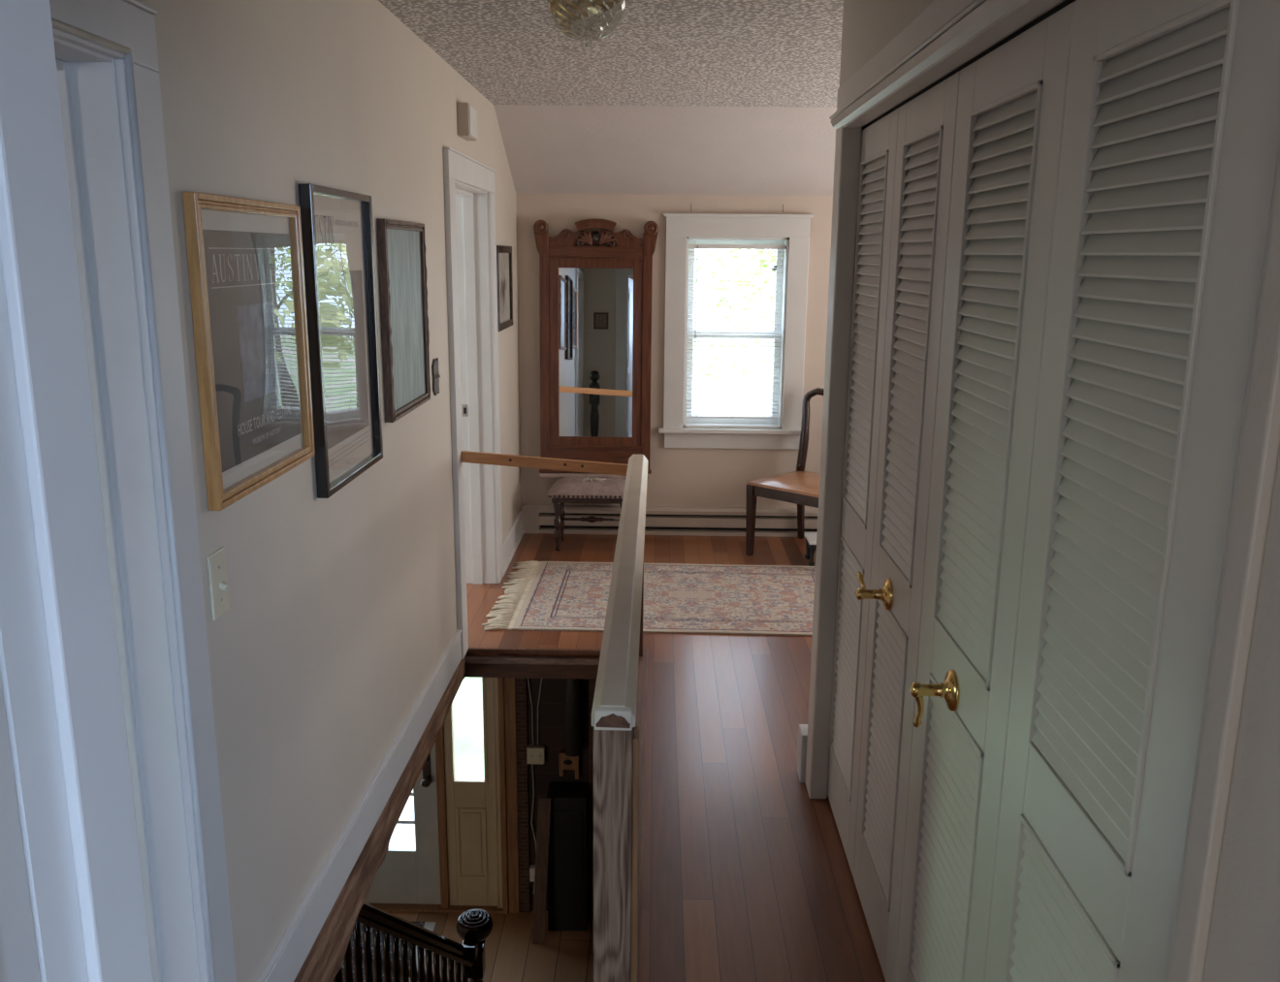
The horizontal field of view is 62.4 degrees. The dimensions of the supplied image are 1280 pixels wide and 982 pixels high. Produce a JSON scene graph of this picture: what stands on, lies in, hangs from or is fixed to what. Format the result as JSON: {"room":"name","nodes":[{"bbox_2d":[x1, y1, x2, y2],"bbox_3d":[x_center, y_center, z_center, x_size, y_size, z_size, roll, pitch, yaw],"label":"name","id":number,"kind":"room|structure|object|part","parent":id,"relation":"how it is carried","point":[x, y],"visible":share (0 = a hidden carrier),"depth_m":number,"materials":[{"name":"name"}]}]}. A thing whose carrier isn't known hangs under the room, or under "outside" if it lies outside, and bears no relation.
{"room":"upstairs hallway","nodes":[
{"label":"upstairs hallway","id":0,"kind":"room"},
{"bbox_2d":[114,0,521,981],"bbox_3d":[-0.832,-0.292,3.434,0.150,2.350,5.600,1,13,1],"label":"wall","id":1,"kind":"structure","parent":0,"point":[342,610],"depth_m":2.52,"materials":[{"name":"paint"}]},
{"bbox_2d":[49,0,236,981],"bbox_3d":[-0.860,0.335,1.401,0.178,2.017,0.978,1,13,1],"label":"door frame","id":2,"kind":"structure","parent":1,"relation":"in","point":[112,112],"depth_m":1.71,"materials":[{"name":"white wood"}]},
{"bbox_2d":[207,546,229,620],"bbox_3d":[-0.775,0.171,1.959,0.020,0.123,0.072,1,13,1],"label":"light switch","id":3,"kind":"object","parent":1,"relation":"attached to","point":[216,561],"visible":1,"depth_m":1.95,"materials":[{"name":"beige plastic"}]},
{"bbox_2d":[182,192,315,511],"bbox_3d":[-0.764,-0.295,2.115,0.023,0.558,0.540,1,13,1],"label":"framed poster","id":4,"kind":"object","parent":1,"relation":"attached to","point":[245,258],"visible":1,"depth_m":2.07,"materials":[{"name":"brown wood"}]},
{"bbox_2d":[253,427,280,443],"bbox_3d":[-0.769,-0.115,2.181,0.001,0.011,0.160,1,13,1],"label":"print","id":5,"kind":"object","parent":4,"relation":"attached to","point":[277,428],"depth_m":2.18},
{"bbox_2d":[298,183,383,498],"bbox_3d":[-0.751,-0.393,2.699,0.028,0.725,0.517,1,13,1],"label":"framed poster","id":6,"kind":"object","parent":1,"relation":"attached to","point":[337,229],"visible":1,"depth_m":2.68,"materials":[{"name":"black paint"}]},
{"bbox_2d":[318,270,369,449],"bbox_3d":[-0.760,-0.346,2.708,0.002,0.425,0.410,1,13,1],"label":"picture","id":7,"kind":"object","parent":6,"relation":"attached to","point":[341,296],"depth_m":2.71},
{"bbox_2d":[257,629,461,981],"bbox_3d":[-0.764,0.859,3.279,0.019,0.183,2.435,1,13,1],"label":"baseboard","id":8,"kind":"structure","parent":1,"relation":"attached to","point":[294,947],"depth_m":2.85,"materials":[{"name":"white wood"}]},
{"bbox_2d":[293,653,467,981],"bbox_3d":[-0.818,1.006,3.341,0.113,0.249,2.450,1,13,1],"label":"trim","id":9,"kind":"structure","parent":1,"relation":"attached to","point":[325,958],"depth_m":2.97,"materials":[{"name":"brown wood"}]},
{"bbox_2d":[376,218,430,422],"bbox_3d":[-0.739,-0.550,3.350,0.029,0.592,0.528,1,13,1],"label":"picture","id":10,"kind":"object","parent":1,"relation":"attached to","point":[401,244],"visible":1,"depth_m":3.31,"materials":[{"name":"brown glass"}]},
{"bbox_3d":[-0.747,-0.550,3.350,0.013,0.556,0.492,1,13,1],"label":"clouded pane","id":11,"kind":"part","parent":10,"relation":"part of","materials":[{"name":"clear glass"}]},
{"bbox_2d":[431,357,440,395],"bbox_3d":[-0.738,-0.416,3.851,0.022,0.134,0.092,1,13,1],"label":"light switch","id":12,"kind":"object","parent":1,"relation":"attached to","point":[434,367],"visible":1,"depth_m":3.83,"materials":[{"name":"gold metal"}]},
{"bbox_2d":[456,102,477,140],"bbox_3d":[-0.704,-1.508,4.317,0.049,0.127,0.200,1,13,1],"label":"door chime","id":13,"kind":"object","parent":1,"relation":"attached to","point":[466,113],"visible":1,"depth_m":4.23,"materials":[{"name":"plastic"}]},
{"bbox_3d":[-0.681,-1.508,4.317,0.003,0.113,0.170,1,13,1],"label":"panel","id":14,"kind":"part","parent":13,"relation":"part of","materials":[{"name":"white plastic"}]},
{"bbox_2d":[443,147,503,659],"bbox_3d":[-0.799,-0.419,4.725,0.182,2.033,1.145,1,13,1],"label":"door","id":15,"kind":"structure","parent":1,"relation":"in","point":[469,185],"depth_m":5.07,"materials":[{"name":"wood"}]},
{"bbox_3d":[-0.860,-0.396,5.195,0.027,0.060,0.004,1,13,1],"label":"strike plate","id":16,"kind":"part","parent":15,"relation":"part of","materials":[{"name":"metal"}]},
{"bbox_2d":[496,245,512,331],"bbox_3d":[-0.706,-1.058,5.489,0.019,0.422,0.530,1,13,1],"label":"framed print","id":17,"kind":"object","parent":1,"relation":"attached to","point":[504,273],"visible":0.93,"depth_m":5.53,"materials":[{"name":"black paint"}]},
{"bbox_2d":[502,509,524,575],"bbox_3d":[-0.715,0.277,5.948,0.024,0.140,0.940,1,13,1],"label":"baseboard","id":18,"kind":"structure","parent":1,"relation":"attached to","point":[510,544],"depth_m":5.90,"materials":[{"name":"white wood"}]},
{"bbox_2d":[464,663,598,679],"bbox_3d":[-0.363,0.768,4.526,0.781,0.070,0.018,1,13,1],"label":"trim","id":19,"kind":"structure","parent":1,"relation":"attached to","point":[472,670],"depth_m":4.52,"materials":[{"name":"brown wood"}]},
{"bbox_2d":[465,655,599,665],"bbox_3d":[-0.363,0.724,4.507,0.781,0.026,0.035,1,13,1],"label":"trim","id":20,"kind":"structure","parent":1,"relation":"attached to","point":[484,659],"depth_m":4.49,"materials":[{"name":"brown wood"}]},
{"bbox_2d":[466,647,601,655],"bbox_3d":[-0.363,0.684,4.505,0.781,0.020,0.022,1,13,1],"label":"trim","id":21,"kind":"structure","parent":1,"relation":"attached to","point":[470,650],"depth_m":4.50,"materials":[{"name":"brown wood"}]},
{"bbox_2d":[389,796,415,847],"bbox_3d":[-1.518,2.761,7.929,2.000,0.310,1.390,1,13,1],"label":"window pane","id":22,"kind":"object","parent":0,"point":[403,835],"depth_m":8.01,"materials":[{"name":"glass"}]},
{"bbox_2d":[387,910,593,981],"bbox_3d":[-1.078,3.404,4.422,5.400,0.100,5.300,1,13,1],"label":"floor","id":23,"kind":"structure","parent":0,"point":[510,954],"depth_m":6.60,"materials":[{"name":"brown wood"}]},
{"bbox_2d":[332,922,436,981],"bbox_3d":[-2.123,2.902,6.365,1.580,0.007,1.025,1,13,1],"label":"area rug","id":24,"kind":"object","parent":23,"relation":"on","point":[430,926],"visible":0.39,"depth_m":6.59,"materials":[{"name":"fabric"}]},
{"bbox_2d":[531,797,551,944],"bbox_3d":[-0.616,2.377,6.605,0.081,0.950,0.162,6,14,23],"label":"leaning board","id":25,"kind":"object","parent":23,"relation":"on","point":[544,804],"visible":1,"depth_m":6.59,"materials":[{"name":"brown wood"}]},
{"bbox_2d":[546,782,588,931],"bbox_3d":[-0.460,2.349,6.771,0.250,0.940,0.203,1,13,1],"label":"cabinet","id":26,"kind":"object","parent":23,"relation":"on","point":[568,846],"visible":0.99,"depth_m":6.68,"materials":[{"name":"black wood"}]},
{"bbox_3d":[-0.461,2.365,6.675,0.200,0.750,0.008,1,13,1],"label":"door","id":27,"kind":"part","parent":26,"relation":"part of","materials":[{"name":"black wood"}]},
{"bbox_3d":[-0.660,2.264,3.894,1.154,2.464,2.984,1,13,1],"label":"staircase","id":28,"kind":"structure","parent":23,"relation":"on","visible":0},
{"bbox_2d":[331,901,492,981],"bbox_3d":[-1.123,2.170,4.758,0.191,2.160,1.800,5,13,18],"label":"banister","id":29,"kind":"object","parent":28,"relation":"attached to","point":[473,927],"visible":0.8,"depth_m":4.90,"materials":[{"name":"brown wood"}]},
{"bbox_3d":[-1.123,1.887,4.623,0.087,1.551,1.667,4,13,16],"label":"handrail","id":30,"kind":"part","parent":29,"relation":"part of","materials":[{"name":"brown wood"}]},
{"bbox_3d":[-0.876,2.722,5.665,0.100,0.690,0.100,1,13,1],"label":"newel post","id":31,"kind":"part","parent":29,"relation":"part of","materials":[{"name":"brown wood"}]},
{"bbox_2d":[378,0,843,107],"bbox_3d":[-0.573,-1.002,0.969,6.600,0.120,8.510,1,13,1],"label":"ceiling","id":32,"kind":"structure","parent":0,"point":[659,52],"depth_m":3.75,"materials":[{"name":"paint"}]},
{"bbox_2d":[546,0,626,46],"bbox_3d":[-0.142,-1.269,2.813,0.214,0.159,0.214,1,13,1],"label":"ceiling light","id":33,"kind":"object","parent":32,"relation":"attached to","point":[586,20],"visible":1,"depth_m":2.76,"materials":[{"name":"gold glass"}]},
{"bbox_2d":[394,533,885,981],"bbox_3d":[-0.588,1.315,1.946,6.400,0.130,9.200,1,13,1],"label":"floor","id":34,"kind":"structure","parent":0,"point":[747,877],"depth_m":3.25,"materials":[{"name":"brown wood"}]},
{"bbox_2d":[547,477,625,550],"bbox_3d":[-0.275,0.123,6.057,0.475,0.399,0.306,1,13,1],"label":"footstool","id":35,"kind":"object","parent":34,"relation":"on","point":[566,490],"visible":0.73,"depth_m":5.92,"materials":[{"name":"fabric"}]},
{"bbox_3d":[-0.464,0.192,5.971,0.048,0.300,0.048,1,13,1],"label":"leg","id":36,"kind":"part","parent":35,"relation":"part of","materials":[{"name":"brown wood"}]},
{"bbox_3d":[-0.461,0.146,6.176,0.048,0.300,0.048,1,13,1],"label":"leg","id":37,"kind":"part","parent":35,"relation":"part of","materials":[{"name":"brown wood"}]},
{"bbox_2d":[547,477,625,498],"bbox_3d":[-0.273,-0.028,6.026,0.475,0.072,0.300,1,13,1],"label":"seat cushion","id":38,"kind":"object","parent":35,"relation":"on","point":[566,487],"depth_m":5.90,"materials":[{"name":"fabric"}]},
{"bbox_3d":[-0.274,0.022,6.037,0.435,0.035,0.260,1,13,1],"label":"seat rail","id":39,"kind":"part","parent":35,"relation":"part of","materials":[{"name":"brown wood"}]},
{"bbox_2d":[591,454,648,981],"bbox_3d":[-0.028,0.656,3.208,0.086,1.114,2.498,1,13,1],"label":"stair railing","id":40,"kind":"object","parent":34,"relation":"on","point":[616,734],"visible":1,"depth_m":1.96,"materials":[{"name":"beige paint"}]},
{"bbox_2d":[461,450,627,476],"bbox_3d":[-0.384,-0.112,4.263,0.701,0.082,0.024,2,13,5],"label":"bar","id":41,"kind":"object","parent":40,"relation":"attached to","point":[587,466],"visible":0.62,"depth_m":4.25,"materials":[{"name":"brown wood"}]},
{"bbox_3d":[-0.053,0.941,2.033,0.070,1.072,0.072,1,13,1],"label":"newel post","id":42,"kind":"part","parent":40,"relation":"part of","materials":[{"name":"wood"}]},
{"bbox_3d":[-0.027,0.140,3.060,0.079,0.042,2.432,1,13,1],"label":"cap rail","id":43,"kind":"part","parent":40,"relation":"part of","materials":[{"name":"beige paint"}]},
{"bbox_3d":[-0.013,0.286,4.370,0.057,0.818,0.070,1,13,1],"label":"post","id":44,"kind":"part","parent":40,"relation":"part of","materials":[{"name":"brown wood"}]},
{"bbox_2d":[635,649,647,981],"bbox_3d":[-0.030,0.964,3.282,0.084,0.029,2.520,1,13,1],"label":"trim","id":45,"kind":"structure","parent":34,"relation":"attached to","point":[641,702],"depth_m":3.56,"materials":[{"name":"brown wood"}]},
{"bbox_2d":[481,560,815,636],"bbox_3d":[0.255,0.515,5.213,1.912,0.014,1.076,1,13,2],"label":"area rug","id":46,"kind":"object","parent":34,"relation":"on","point":[542,595],"visible":0.6,"depth_m":5.15,"materials":[{"name":"beige fabric"}]},
{"bbox_2d":[745,387,824,555],"bbox_3d":[0.972,-0.085,5.877,0.538,0.909,0.542,12,17,41],"label":"dining chair","id":47,"kind":"object","parent":34,"relation":"on","point":[799,487],"visible":0.44,"depth_m":5.88,"materials":[{"name":"brown wood"}]},
{"bbox_3d":[0.620,0.161,5.914,0.046,0.405,0.046,12,17,41],"label":"leg","id":48,"kind":"part","parent":47,"relation":"part of","materials":[{"name":"brown wood"}]},
{"bbox_3d":[0.953,-0.050,5.863,0.528,0.034,0.476,12,17,41],"label":"seat","id":49,"kind":"part","parent":47,"relation":"part of","materials":[{"name":"brown wood"}]},
{"bbox_3d":[0.960,-0.006,5.874,0.516,0.062,0.487,12,17,42],"label":"seat rail","id":50,"kind":"part","parent":47,"relation":"part of","materials":[{"name":"brown wood"}]},
{"bbox_3d":[0.951,0.088,6.252,0.040,0.408,0.069,12,17,41],"label":"leg","id":51,"kind":"part","parent":47,"relation":"part of","materials":[{"name":"brown wood"}]},
{"bbox_3d":[1.105,-0.321,6.015,0.466,0.506,0.091,12,17,41],"label":"frame","id":52,"kind":"part","parent":47,"relation":"part of","materials":[{"name":"brown wood"}]},
{"bbox_2d":[804,532,817,566],"bbox_3d":[1.013,0.323,5.800,0.198,0.146,0.210,1,13,1],"label":"bench","id":53,"kind":"object","parent":34,"relation":"on","point":[811,537],"visible":0.48,"depth_m":5.74,"materials":[{"name":"black wood"}]},
{"bbox_3d":[0.936,0.328,5.879,0.032,0.100,0.030,1,13,1],"label":"leg","id":54,"kind":"part","parent":53,"relation":"part of","materials":[{"name":"black wood"}]},
{"bbox_3d":[0.933,0.360,5.738,0.032,0.100,0.030,1,13,1],"label":"leg","id":55,"kind":"part","parent":53,"relation":"part of","materials":[{"name":"brown wood"}]},
{"bbox_2d":[493,104,836,195],"bbox_3d":[-0.494,-1.814,5.654,6.600,0.588,0.990,1,13,1],"label":"ceiling","id":56,"kind":"structure","parent":0,"point":[550,149],"depth_m":5.51,"materials":[{"name":"paint"}]},
{"bbox_2d":[515,193,832,912],"bbox_3d":[-0.509,0.418,6.560,6.400,4.800,0.200,1,13,1],"label":"wall","id":57,"kind":"structure","parent":0,"point":[688,477],"depth_m":6.22,"materials":[{"name":"beige paint"}]},
{"bbox_2d":[364,677,502,913],"bbox_3d":[-1.579,1.701,6.779,1.405,2.180,0.172,1,13,1],"label":"door","id":58,"kind":"structure","parent":57,"relation":"in","point":[454,866],"depth_m":6.90,"materials":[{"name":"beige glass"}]},
{"bbox_3d":[-1.368,1.786,6.753,0.060,0.230,0.092,1,13,1],"label":"handle","id":59,"kind":"part","parent":58,"relation":"part of","materials":[{"name":"black metal"}]},
{"bbox_2d":[497,677,519,914],"bbox_3d":[-0.838,1.577,6.701,0.110,2.470,0.045,1,13,1],"label":"trim","id":60,"kind":"structure","parent":57,"relation":"attached to","point":[506,687],"depth_m":6.77,"materials":[{"name":"brown wood"}]},
{"bbox_2d":[515,677,530,912],"bbox_3d":[-0.749,1.575,6.712,0.067,2.470,0.020,1,13,1],"label":"trim","id":61,"kind":"structure","parent":57,"relation":"attached to","point":[521,683],"depth_m":6.79,"materials":[{"name":"wood"}]},
{"bbox_2d":[527,678,533,744],"bbox_3d":[-0.695,1.006,6.581,0.050,1.240,0.011,2,13,4],"label":"electrical cable","id":62,"kind":"object","parent":57,"relation":"attached to","point":[528,679],"visible":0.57,"depth_m":6.66,"materials":[{"name":"white plastic"}]},
{"bbox_2d":[529,864,535,881],"bbox_3d":[-0.685,2.501,6.907,0.070,0.100,0.041,1,13,1],"label":"outlet box","id":63,"kind":"object","parent":57,"relation":"attached to","point":[532,867],"visible":0.48,"depth_m":6.89,"materials":[{"name":"white plastic"}]},
{"bbox_2d":[526,745,544,764],"bbox_3d":[-0.662,1.680,6.712,0.110,0.112,0.061,1,13,1],"label":"switch box","id":64,"kind":"object","parent":57,"relation":"attached to","point":[535,754],"visible":1,"depth_m":6.70,"materials":[{"name":"beige plastic"}]},
{"bbox_2d":[530,764,536,854],"bbox_3d":[-0.686,2.090,6.821,0.039,0.720,0.013,-2,13,-10],"label":"electrical cable","id":65,"kind":"object","parent":64,"relation":"hanging from","point":[531,764],"visible":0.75,"depth_m":6.80,"materials":[{"name":"white plastic"}]},
{"bbox_2d":[537,678,542,744],"bbox_3d":[-0.620,1.007,6.580,0.056,1.240,0.011,0,13,-2],"label":"electrical cable","id":66,"kind":"object","parent":57,"relation":"attached to","point":[541,679],"visible":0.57,"depth_m":6.66,"materials":[{"name":"white plastic"}]},
{"bbox_2d":[559,750,579,779],"bbox_3d":[-0.450,1.744,6.728,0.125,0.180,0.051,1,13,1],"label":"wall bracket","id":67,"kind":"object","parent":57,"relation":"attached to","point":[565,762],"visible":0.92,"depth_m":6.70,"materials":[{"name":"brown wood"}]},
{"bbox_2d":[564,678,581,757],"bbox_3d":[-0.417,1.019,6.509,0.110,1.290,0.110,1,13,1],"label":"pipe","id":68,"kind":"object","parent":57,"relation":"attached to","point":[572,734],"visible":0.4,"depth_m":6.55,"materials":[{"name":"black metal"}]},
{"bbox_2d":[588,679,595,917],"bbox_3d":[-0.301,1.586,6.686,0.040,2.470,0.060,1,13,1],"label":"trim","id":69,"kind":"structure","parent":57,"relation":"attached to","point":[592,683],"depth_m":6.73,"materials":[{"name":"brown wood"}]},
{"bbox_2d":[539,472,649,504],"bbox_3d":[-0.267,-0.024,6.282,0.650,0.188,0.139,1,13,1],"label":"wall shelf","id":70,"kind":"object","parent":57,"relation":"attached to","point":[541,474],"visible":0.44,"depth_m":6.20,"materials":[{"name":"brown wood"}]},
{"bbox_3d":[-0.266,-0.103,6.264,0.650,0.026,0.139,1,13,1],"label":"shelf","id":71,"kind":"part","parent":70,"relation":"part of","materials":[{"name":"brown wood"}]},
{"bbox_2d":[533,218,658,474],"bbox_3d":[-0.256,-0.824,6.094,0.707,1.451,0.130,1,13,1],"label":"mirror","id":72,"kind":"object","parent":70,"relation":"on","point":[595,287],"visible":0.97,"depth_m":6.09,"materials":[{"name":"brown wood"}]},
{"bbox_3d":[-0.551,-0.794,6.115,0.054,1.378,0.040,1,10,1],"label":"post","id":73,"kind":"part","parent":72,"relation":"part of","materials":[{"name":"brown wood"}]},
{"bbox_3d":[-0.262,-0.188,6.204,0.660,0.160,0.058,1,10,1],"label":"rail","id":74,"kind":"part","parent":72,"relation":"part of","materials":[{"name":"brown wood"}]},
{"bbox_3d":[-0.250,-1.357,6.011,0.536,0.063,0.042,1,10,1],"label":"rail","id":75,"kind":"part","parent":72,"relation":"part of","materials":[{"name":"brown wood"}]},
{"bbox_3d":[-0.256,-0.755,6.120,0.536,1.170,0.030,1,10,1],"label":"frame","id":76,"kind":"part","parent":72,"relation":"part of","materials":[{"name":"brown wood"}]},
{"bbox_3d":[-0.256,-0.796,6.111,0.432,0.977,0.006,1,10,1],"label":"glass","id":77,"kind":"part","parent":72,"relation":"part of","materials":[{"name":"white mirror"}]},
{"bbox_3d":[0.039,-0.786,6.106,0.054,1.378,0.040,1,10,1],"label":"post","id":78,"kind":"part","parent":72,"relation":"part of","materials":[{"name":"brown wood"}]},
{"bbox_2d":[521,504,818,537],"bbox_3d":[0.681,0.185,6.351,2.780,0.168,0.066,1,13,1],"label":"baseboard heater","id":79,"kind":"object","parent":57,"relation":"attached to","point":[537,519],"visible":0.55,"depth_m":6.34,"materials":[{"name":"metal"}]},
{"bbox_2d":[658,213,814,449],"bbox_3d":[0.552,-0.928,6.206,0.873,1.350,0.265,1,13,1],"label":"window","id":80,"kind":"structure","parent":57,"relation":"in","point":[683,230],"depth_m":6.15,"materials":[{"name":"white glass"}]},
{"bbox_3d":[0.545,-0.357,6.247,0.873,0.024,0.095,1,13,1],"label":"sill","id":81,"kind":"part","parent":80,"relation":"part of","materials":[{"name":"white wood"}]},
{"bbox_3d":[0.552,-0.674,6.299,0.559,0.545,0.035,1,13,1],"label":"sash","id":82,"kind":"part","parent":80,"relation":"part of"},
{"bbox_3d":[0.557,-1.194,6.224,0.559,0.561,0.035,1,13,1],"label":"sash","id":83,"kind":"part","parent":80,"relation":"part of","materials":[{"name":"white wood"}]},
{"bbox_2d":[686,244,785,418],"bbox_3d":[0.553,-0.925,6.179,0.555,1.010,0.043,1,13,1],"label":"blind","id":84,"kind":"object","parent":80,"relation":"attached to","point":[700,246],"visible":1,"depth_m":6.18,"materials":[{"name":"plastic"}]},
{"bbox_3d":[0.343,-0.918,6.177,0.002,0.990,0.002,-8,15,-34],"label":"ladder cord","id":85,"kind":"part","parent":84,"relation":"part of","materials":[{"name":"fabric"}]},
{"bbox_3d":[0.549,-0.439,6.294,0.547,0.012,0.023,1,13,1],"label":"rail","id":86,"kind":"part","parent":84,"relation":"part of","materials":[{"name":"plastic"}]},
{"bbox_3d":[0.553,-0.915,6.174,0.002,0.990,0.002,-8,15,-34],"label":"ladder cord","id":87,"kind":"part","parent":84,"relation":"part of","materials":[{"name":"fabric"}]},
{"bbox_3d":[0.753,-0.913,6.171,0.002,0.990,0.002,10,16,36],"label":"ladder cord","id":88,"kind":"part","parent":84,"relation":"part of","materials":[{"name":"fabric"}]},
{"bbox_3d":[0.554,-0.932,6.239,0.585,1.103,0.200,1,13,1],"label":"frame","id":89,"kind":"part","parent":80,"relation":"part of","materials":[{"name":"white wood"}]},
{"bbox_2d":[839,0,1279,981],"bbox_3d":[1.580,0.070,1.920,2.095,2.350,2.570,1,13,1],"label":"wall","id":90,"kind":"structure","parent":0,"point":[1243,944],"depth_m":0.89,"materials":[{"name":"paint"}]},
{"bbox_2d":[797,724,807,782],"bbox_3d":[0.529,0.846,3.407,0.031,0.165,0.084,1,13,1],"label":"baseboard","id":91,"kind":"structure","parent":90,"relation":"attached to","point":[803,728],"depth_m":3.38,"materials":[{"name":"white wood"}]},
{"bbox_2d":[804,0,1279,981],"bbox_3d":[0.560,0.186,1.931,0.132,2.100,2.505,1,13,1],"label":"door frame","id":92,"kind":"structure","parent":90,"relation":"in","point":[946,34],"depth_m":1.53,"materials":[{"name":"paint"}]},
{"bbox_3d":[0.564,-0.035,3.111,0.055,2.014,0.105,1,13,1],"label":"corner casing","id":93,"kind":"part","parent":92,"relation":"part of","materials":[{"name":"white wood"}]},
{"bbox_2d":[827,70,959,981],"bbox_3d":[0.560,0.084,2.628,0.110,1.970,0.986,1,13,1],"label":"bifold door","id":94,"kind":"structure","parent":92,"relation":"attached to","point":[907,158],"depth_m":2.48,"materials":[{"name":"white wood"}]},
{"bbox_3d":[0.539,0.235,2.464,0.078,0.076,0.110,1,13,1],"label":"door handle","id":95,"kind":"part","parent":94,"relation":"part of","materials":[{"name":"gold metal"}]},
{"bbox_3d":[0.533,-0.797,1.711,0.015,0.085,2.505,1,13,1],"label":"head casing","id":96,"kind":"part","parent":92,"relation":"part of","materials":[{"name":"white wood"}]},
{"bbox_3d":[0.536,-0.745,1.714,0.067,0.042,2.490,1,13,1],"label":"head moulding","id":97,"kind":"part","parent":92,"relation":"part of","materials":[{"name":"white wood"}]},
{"bbox_2d":[895,0,1279,981],"bbox_3d":[0.542,0.311,1.618,0.110,1.970,1.076,1,13,1],"label":"bifold door","id":98,"kind":"structure","parent":92,"relation":"attached to","point":[1115,162],"depth_m":1.35,"materials":[{"name":"white wood"}]},
{"bbox_3d":[0.530,0.381,1.921,0.078,0.117,0.076,1,13,1],"label":"door handle","id":99,"kind":"part","parent":98,"relation":"part of","materials":[{"name":"gold metal"}]},
{"bbox_3d":[0.538,0.449,0.991,0.073,2.000,0.055,1,13,1],"label":"casing","id":100,"kind":"part","parent":92,"relation":"part of","materials":[{"name":"paint"}]},
{"bbox_3d":[-0.026,0.737,-1.115,3.400,2.350,3.700,1,13,1],"label":"wall","id":101,"kind":"structure","parent":0,"visible":0},
{"bbox_2d":[0,0,153,981],"bbox_3d":[0.018,0.538,0.296,0.960,2.120,0.893,1,13,1],"label":"door","id":102,"kind":"structure","parent":101,"relation":"in","point":[73,909],"depth_m":0.57,"materials":[{"name":"white wood"}]},
{"label":"outside","id":103,"kind":"structure","parent":0,"visible":0},
{"bbox_2d":[412,338,773,791],"bbox_3d":[0.528,-2.715,33.438,80.000,0.150,53.550,1,13,1],"label":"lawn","id":104,"kind":"structure","parent":103,"point":[467,703],"depth_m":33.22,"materials":[{"name":"white"}]},
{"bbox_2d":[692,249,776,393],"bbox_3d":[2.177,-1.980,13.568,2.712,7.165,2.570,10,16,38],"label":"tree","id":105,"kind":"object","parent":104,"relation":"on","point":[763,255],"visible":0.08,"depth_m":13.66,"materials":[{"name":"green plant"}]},
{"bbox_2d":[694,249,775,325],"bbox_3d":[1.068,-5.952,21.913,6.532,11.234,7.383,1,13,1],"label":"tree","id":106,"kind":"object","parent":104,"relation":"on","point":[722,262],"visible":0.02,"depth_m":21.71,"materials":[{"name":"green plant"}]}
]}

